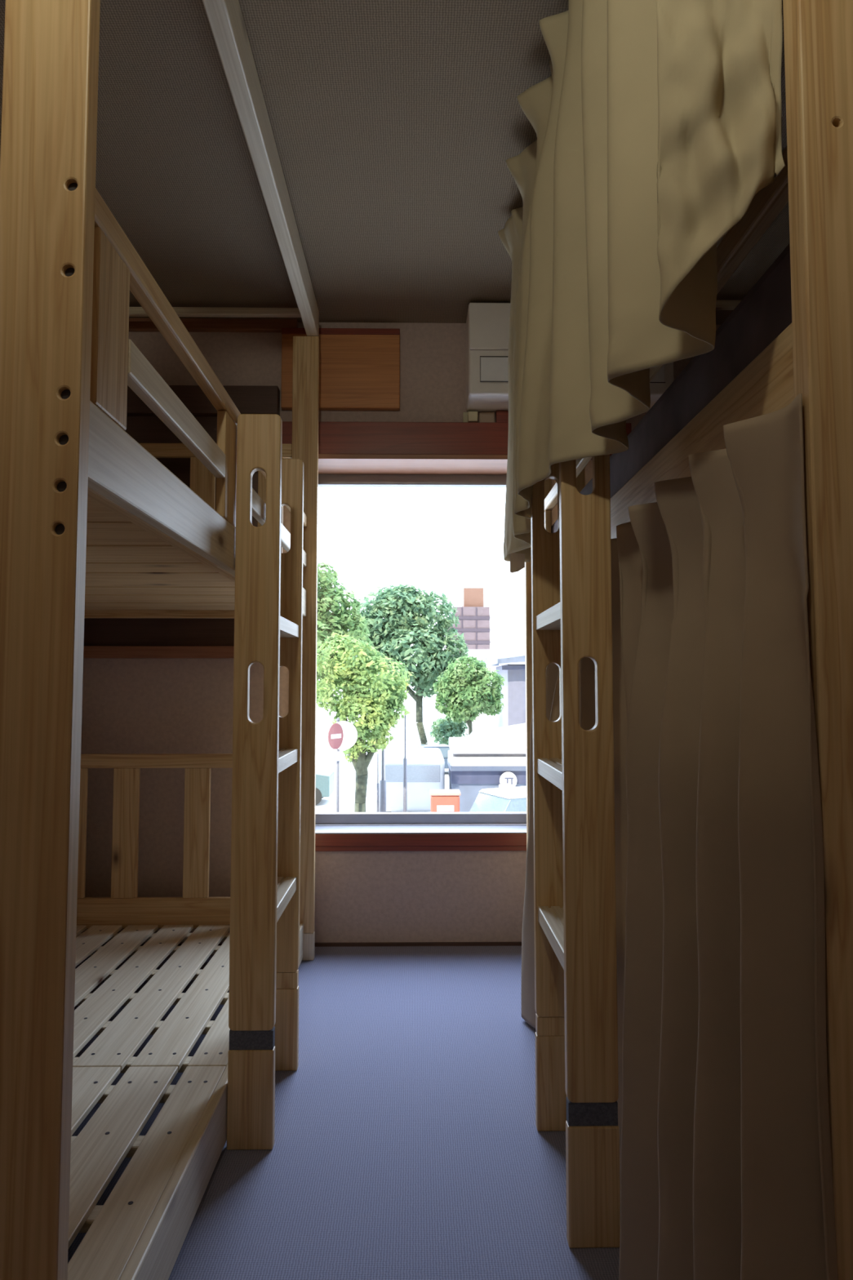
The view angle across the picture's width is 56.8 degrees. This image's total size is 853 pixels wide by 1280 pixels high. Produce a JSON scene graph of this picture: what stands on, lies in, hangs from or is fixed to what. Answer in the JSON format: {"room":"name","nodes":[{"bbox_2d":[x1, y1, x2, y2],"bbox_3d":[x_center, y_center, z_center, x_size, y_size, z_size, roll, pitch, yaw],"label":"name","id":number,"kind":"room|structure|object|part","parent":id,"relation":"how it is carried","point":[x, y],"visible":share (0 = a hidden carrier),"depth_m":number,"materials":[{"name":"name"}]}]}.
{"room":"dormitory","nodes":[
{"label":"dormitory","id":0,"kind":"room"},
{"bbox_2d":[67,946,619,1279],"bbox_3d":[0.014,1.095,0.389,3.280,0.100,5.506,0,-3,-1],"label":"floor","id":1,"kind":"structure","parent":0,"point":[408,1144],"depth_m":1.73,"materials":[{"name":"blue carpet"}]},
{"bbox_2d":[0,0,319,1279],"bbox_3d":[-0.939,-0.116,1.964,1.062,2.505,2.163,0,-3,-1],"label":"bunk bed","id":2,"kind":"object","parent":1,"relation":"on","point":[93,525],"visible":0.84,"depth_m":1.12,"materials":[{"name":"brown wood"}]},
{"bbox_3d":[-0.445,-0.172,0.906,0.100,2.290,0.030,0,-3,-1],"label":"post","id":3,"kind":"part","parent":2,"relation":"part of","materials":[{"name":"brown wood"}]},
{"bbox_3d":[-0.953,1.024,2.963,0.858,0.111,0.022,0,-3,-1],"label":"rail","id":4,"kind":"part","parent":2,"relation":"part of","materials":[{"name":"brown wood"}]},
{"bbox_3d":[-0.953,0.459,2.997,0.858,0.053,0.022,0,-3,-1],"label":"rail","id":5,"kind":"part","parent":2,"relation":"part of","materials":[{"name":"brown wood"}]},
{"bbox_3d":[-0.953,-0.129,3.032,0.858,0.090,0.022,0,-3,-1],"label":"rail","id":6,"kind":"part","parent":2,"relation":"part of","materials":[{"name":"brown wood"}]},
{"bbox_3d":[-0.450,-0.400,1.448,0.022,0.054,0.584,0,-3,-1],"label":"rail","id":7,"kind":"part","parent":2,"relation":"part of","materials":[{"name":"brown wood"}]},
{"bbox_3d":[-0.458,-0.202,1.975,0.024,0.102,2.101,0,-3,-1],"label":"rail","id":8,"kind":"part","parent":2,"relation":"part of","materials":[{"name":"brown wood"}]},
{"bbox_3d":[-0.459,-0.517,1.994,0.026,0.042,2.101,0,-3,-1],"label":"rail","id":9,"kind":"part","parent":2,"relation":"part of","materials":[{"name":"brown wood"}]},
{"bbox_3d":[-0.458,1.059,1.900,0.024,0.126,2.101,0,-3,-1],"label":"rail","id":10,"kind":"part","parent":2,"relation":"part of","materials":[{"name":"brown wood"}]},
{"bbox_3d":[-0.953,-0.736,3.068,0.858,0.053,0.022,0,-3,-1],"label":"rail","id":11,"kind":"part","parent":2,"relation":"part of","materials":[{"name":"brown wood"}]},
{"bbox_3d":[-0.461,-0.348,2.332,0.022,0.054,0.955,0,-3,-1],"label":"rail","id":12,"kind":"part","parent":2,"relation":"part of","materials":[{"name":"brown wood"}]},
{"bbox_3d":[-0.470,-0.309,2.979,0.022,0.054,0.109,0,-3,-1],"label":"rail","id":13,"kind":"part","parent":2,"relation":"part of","materials":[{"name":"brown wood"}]},
{"bbox_3d":[-0.473,-0.045,3.033,0.100,2.290,0.030,0,-3,-1],"label":"post","id":14,"kind":"part","parent":2,"relation":"part of","materials":[{"name":"brown wood"}]},
{"bbox_2d":[226,413,303,1150],"bbox_3d":[-0.393,0.310,1.981,0.102,1.655,0.385,0,-3,-1],"label":"ladder","id":15,"kind":"object","parent":1,"relation":"on","point":[265,876],"visible":1,"depth_m":1.80,"materials":[{"name":"brown wood"}]},
{"bbox_2d":[530,454,620,1248],"bbox_3d":[0.304,0.293,1.686,0.095,1.655,0.404,0,-3,-1],"label":"ladder","id":16,"kind":"object","parent":1,"relation":"on","point":[577,1068],"visible":0.81,"depth_m":1.50,"materials":[{"name":"brown wood"}]},
{"bbox_2d":[524,0,852,1279],"bbox_3d":[0.909,-0.120,1.903,1.075,2.505,2.164,0,-3,-1],"label":"bunk bed","id":17,"kind":"object","parent":1,"relation":"on","point":[812,357],"visible":0.18,"depth_m":0.83,"materials":[{"name":"brown wood"}]},
{"bbox_3d":[0.421,-0.050,2.958,0.100,2.290,0.036,0,-3,-1],"label":"post","id":18,"kind":"part","parent":17,"relation":"part of","materials":[{"name":"brown wood"}]},
{"bbox_2d":[497,0,786,573],"bbox_3d":[0.281,-0.807,1.760,0.182,1.090,1.747,0,-3,-2],"label":"curtain","id":19,"kind":"object","parent":17,"relation":"hanging from","point":[657,124],"visible":0.98,"depth_m":1.08,"materials":[{"name":"beige fabric"}]},
{"bbox_3d":[0.435,-0.521,1.921,0.026,0.042,2.090,0,-3,-1],"label":"rail","id":20,"kind":"part","parent":17,"relation":"part of","materials":[{"name":"brown wood"}]},
{"bbox_2d":[551,243,791,533],"bbox_3d":[0.911,-0.333,1.915,0.928,0.268,2.040,0,-3,-1],"label":"mattress","id":21,"kind":"object","parent":17,"relation":"on","point":[765,312],"visible":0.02,"depth_m":1.24,"materials":[{"name":"fabric"}]},
{"bbox_2d":[521,393,838,1279],"bbox_3d":[0.354,0.445,1.612,0.127,1.312,1.756,0,-3,-1],"label":"curtain","id":22,"kind":"object","parent":17,"relation":"hanging from","point":[726,1169],"visible":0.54,"depth_m":0.93,"materials":[{"name":"beige fabric"}]},
{"bbox_3d":[0.434,-0.245,1.905,0.024,0.155,2.090,0,-3,-1],"label":"rail","id":23,"kind":"part","parent":17,"relation":"part of","materials":[{"name":"brown wood"}]},
{"bbox_3d":[0.449,-0.176,0.836,0.100,2.290,0.036,0,-3,-1],"label":"post","id":24,"kind":"part","parent":17,"relation":"part of","materials":[{"name":"brown wood"}]},
{"bbox_2d":[0,0,790,324],"bbox_3d":[0.012,-1.517,0.684,3.280,0.100,5.786,0,-3,-1],"label":"ceiling","id":25,"kind":"structure","parent":0,"point":[396,125],"depth_m":2.21,"materials":[{"name":"paint"}]},
{"bbox_2d":[80,322,720,943],"bbox_3d":[-0.023,0.002,3.292,3.280,2.625,0.200,0,-3,-1],"label":"wall","id":26,"kind":"structure","parent":0,"point":[129,705],"depth_m":3.15,"materials":[{"name":"paint"}]},
{"bbox_2d":[83,385,279,658],"bbox_3d":[-1.081,-0.477,3.173,0.960,1.102,0.066,0,-3,-1],"label":"window","id":27,"kind":"structure","parent":26,"relation":"in","point":[104,637],"depth_m":3.16,"materials":[{"name":"brown wood"}]},
{"bbox_2d":[128,318,297,332],"bbox_3d":[-1.046,-1.293,3.240,1.030,0.045,0.030,0,-3,-1],"label":"trim","id":28,"kind":"structure","parent":26,"relation":"attached to","point":[192,325],"depth_m":3.23,"materials":[{"name":"grey paint"}]},
{"bbox_2d":[101,942,521,946],"bbox_3d":[-0.022,1.200,3.114,3.080,0.012,0.012,0,-3,-1],"label":"baseboard","id":29,"kind":"structure","parent":26,"relation":"attached to","point":[348,944],"depth_m":3.11,"materials":[{"name":"brown wood"}]},
{"bbox_2d":[280,328,399,410],"bbox_3d":[-0.351,-1.109,3.233,0.483,0.330,0.039,0,-3,-1],"label":"board","id":30,"kind":"object","parent":26,"relation":"attached to","point":[359,368],"visible":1,"depth_m":3.22,"materials":[{"name":"orange wood"}]},
{"bbox_2d":[318,453,507,475],"bbox_3d":[-0.018,-0.726,3.296,1.050,0.020,0.275,0,-3,-1],"label":"trim","id":31,"kind":"structure","parent":26,"relation":"attached to","point":[328,464],"depth_m":3.23,"materials":[{"name":"brown wood"}]},
{"bbox_2d":[315,474,526,851],"bbox_3d":[-0.018,0.061,3.275,1.050,1.565,0.225,0,-3,-1],"label":"window","id":32,"kind":"structure","parent":26,"relation":"in","point":[334,831],"depth_m":3.27,"materials":[{"name":"metal"}]},
{"bbox_3d":[-0.018,0.769,3.210,1.050,0.004,0.180,0,-3,-1],"label":"sill","id":33,"kind":"part","parent":32,"relation":"part of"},
{"bbox_2d":[282,421,631,459],"bbox_3d":[0.119,-0.809,3.208,1.420,0.134,0.066,0,-3,-1],"label":"trim","id":34,"kind":"structure","parent":26,"relation":"attached to","point":[334,437],"depth_m":3.17,"materials":[{"name":"red wood"}]},
{"bbox_2d":[495,410,508,422],"bbox_3d":[0.371,-0.907,3.232,0.174,0.057,0.036,0,-3,-1],"label":"wood block","id":35,"kind":"object","parent":34,"relation":"on","point":[501,416],"visible":0.29,"depth_m":3.21,"materials":[{"name":"red wood"}]},
{"bbox_2d":[462,411,477,422],"bbox_3d":[0.180,-0.907,3.225,0.060,0.060,0.045,0,-3,-1],"label":"wall outlet","id":36,"kind":"object","parent":26,"relation":"attached to","point":[470,416],"visible":0.69,"depth_m":3.20,"materials":[{"name":"beige plastic"}]},
{"bbox_3d":[0.180,-0.906,3.242,0.060,0.060,0.012,0,-3,-1],"label":"plate","id":37,"kind":"part","parent":36,"relation":"part of","materials":[{"name":"beige plastic"}]},
{"bbox_2d":[479,412,494,422],"bbox_3d":[0.248,-0.905,3.240,0.064,0.060,0.018,0,-3,-1],"label":"cover plate","id":38,"kind":"object","parent":26,"relation":"attached to","point":[483,416],"visible":0.56,"depth_m":3.23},
{"bbox_2d":[465,302,674,412],"bbox_3d":[0.563,-1.127,3.159,0.800,0.368,0.213,0,-3,-1],"label":"air conditioner","id":39,"kind":"object","parent":26,"relation":"attached to","point":[487,324],"visible":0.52,"depth_m":3.06,"materials":[{"name":"white plastic"}]},
{"bbox_3d":[0.564,-1.216,3.063,0.796,0.185,0.011,0,-3,-1],"label":"panel","id":40,"kind":"part","parent":39,"relation":"part of","materials":[{"name":"white plastic"}]},
{"label":"outside","id":41,"kind":"structure","parent":0,"visible":0},
{"bbox_3d":[-15.167,5.035,20.040,30.200,0.120,7.000,0,-3,-1],"label":"pavement","id":42,"kind":"object","parent":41,"visible":0},
{"bbox_2d":[324,718,357,812],"bbox_3d":[-2.137,3.439,18.708,0.900,3.150,0.535,3,-5,-45],"label":"no entry sign","id":43,"kind":"object","parent":42,"relation":"on","point":[342,735],"visible":0.95,"depth_m":18.82,"materials":[{"name":"metal"}]},
{"bbox_3d":[-2.239,2.774,18.821,0.400,0.230,0.020,0,-3,-1],"label":"plate","id":44,"kind":"part","parent":43,"relation":"part of","materials":[{"name":"white metal"}]},
{"bbox_2d":[316,631,413,812],"bbox_3d":[-1.645,2.427,19.908,2.643,5.312,2.112,0,-3,-1],"label":"street tree","id":45,"kind":"object","parent":42,"relation":"on","point":[376,708],"visible":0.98,"depth_m":19.51,"materials":[{"name":"green plant"}]},
{"bbox_2d":[376,753,379,812],"bbox_3d":[-1.312,4.117,21.278,0.076,2.100,0.074,0,-3,-1],"label":"pole","id":46,"kind":"object","parent":42,"relation":"on","point":[377,783],"visible":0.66,"depth_m":21.26,"materials":[{"name":"grey metal"}]},
{"bbox_2d":[379,744,386,812],"bbox_3d":[-1.130,3.914,20.391,0.171,2.400,0.167,0,-3,-1],"label":"post","id":47,"kind":"object","parent":42,"relation":"on","point":[382,782],"visible":0.55,"depth_m":20.33,"materials":[{"name":"grey metal"}]},
{"bbox_2d":[403,711,407,812],"bbox_3d":[-0.555,3.465,20.425,0.099,3.300,0.096,0,-3,-1],"label":"pole","id":48,"kind":"object","parent":42,"relation":"on","point":[405,760],"visible":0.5,"depth_m":20.39,"materials":[{"name":"grey metal"}]},
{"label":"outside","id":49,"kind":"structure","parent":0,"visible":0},
{"bbox_2d":[315,706,496,812],"bbox_3d":[-1.078,8.862,81.862,120.000,0.200,155.500,0,-3,-1],"label":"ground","id":50,"kind":"structure","parent":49,"point":[323,721],"depth_m":47.11,"materials":[{"name":"white concrete"}]},
{"bbox_2d":[315,768,334,804],"bbox_3d":[-4.653,4.580,26.717,2.900,1.820,1.620,0,-3,-1],"label":"parked car","id":51,"kind":"object","parent":50,"relation":"on","point":[324,778],"visible":0.2,"depth_m":25.93,"materials":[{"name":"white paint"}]},
{"bbox_2d":[316,559,373,702],"bbox_3d":[-3.612,1.316,25.951,3.729,8.265,3.167,0,-3,-1],"label":"street tree","id":52,"kind":"object","parent":50,"relation":"on","point":[340,619],"visible":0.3,"depth_m":25.45,"materials":[{"name":"green plant"}]},
{"bbox_2d":[347,583,470,744],"bbox_3d":[-0.984,1.688,37.656,6.369,8.904,4.444,0,-3,2],"label":"street tree","id":53,"kind":"object","parent":50,"relation":"on","point":[401,607],"visible":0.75,"depth_m":37.10,"materials":[{"name":"green plant"}]},
{"bbox_2d":[380,747,444,812],"bbox_3d":[-0.424,4.388,24.164,1.850,1.900,3.630,0,-3,-1],"label":"delivery van","id":54,"kind":"object","parent":50,"relation":"on","point":[425,766],"visible":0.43,"depth_m":22.39,"materials":[{"name":"white paint"}]},
{"bbox_2d":[415,744,449,768],"bbox_3d":[0.678,5.401,35.755,3.400,1.250,1.620,1,-3,-13],"label":"parked car","id":55,"kind":"object","parent":50,"relation":"on","point":[444,748],"visible":0.2,"depth_m":35.09,"materials":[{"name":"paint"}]},
{"bbox_3d":[0.446,5.066,35.722,2.222,0.464,1.408,1,-3,-13],"label":"cabin glass","id":56,"kind":"part","parent":55,"relation":"part of","materials":[{"name":"white glass"}]},
{"bbox_2d":[429,789,461,812],"bbox_3d":[0.441,4.310,18.785,0.730,1.420,0.600,0,-3,-1],"label":"post box","id":57,"kind":"object","parent":50,"relation":"on","point":[441,800],"visible":0.56,"depth_m":18.54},
{"bbox_3d":[0.441,3.640,18.825,0.730,0.079,0.600,0,-3,-1],"label":"lid","id":58,"kind":"part","parent":57,"relation":"part of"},
{"bbox_2d":[429,715,468,745],"bbox_3d":[1.258,5.319,44.762,2.252,2.481,2.156,0,-3,-1],"label":"bush","id":59,"kind":"object","parent":50,"relation":"on","point":[445,727],"visible":0.84,"depth_m":44.30,"materials":[{"name":"green plant"}]},
{"bbox_2d":[444,587,490,714],"bbox_3d":[5.775,1.739,114.614,6.150,17.900,9.140,0,-3,-1],"label":"apartment block","id":60,"kind":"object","parent":50,"relation":"on","point":[474,618],"visible":0.48,"depth_m":110.42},
{"bbox_2d":[432,655,505,735],"bbox_3d":[1.846,3.263,33.723,3.158,5.285,2.300,0,-3,-1],"label":"street tree","id":61,"kind":"object","parent":50,"relation":"on","point":[469,693],"visible":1,"depth_m":33.41,"materials":[{"name":"green plant"}]},
{"bbox_2d":[447,737,526,812],"bbox_3d":[3.023,4.081,22.865,4.750,2.360,2.550,0,-3,-1],"label":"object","id":62,"kind":"structure","parent":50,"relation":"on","point":[475,764],"depth_m":21.82,"materials":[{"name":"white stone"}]},
{"bbox_2d":[465,648,525,725],"bbox_3d":[7.603,5.009,83.607,6.800,7.700,8.900,0,-3,-1],"label":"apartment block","id":63,"kind":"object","parent":50,"relation":"on","point":[481,654],"visible":0.21,"depth_m":80.06,"materials":[{"name":"white concrete"}]},
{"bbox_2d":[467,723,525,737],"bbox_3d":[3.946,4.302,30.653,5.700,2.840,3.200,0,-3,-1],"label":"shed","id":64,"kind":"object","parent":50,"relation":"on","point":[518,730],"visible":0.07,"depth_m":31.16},
{"bbox_2d":[469,786,526,812],"bbox_3d":[2.509,4.226,18.216,3.600,1.520,1.620,2,-4,-26],"label":"parked car","id":65,"kind":"object","parent":50,"relation":"on","point":[508,799],"visible":0.16,"depth_m":17.67,"materials":[{"name":"white paint"}]},
{"bbox_2d":[484,645,525,727],"bbox_3d":[6.263,2.692,42.852,5.550,7.500,7.300,0,-3,-1],"label":"house","id":66,"kind":"structure","parent":50,"relation":"on","point":[513,712],"depth_m":39.99,"materials":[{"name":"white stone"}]}
]}

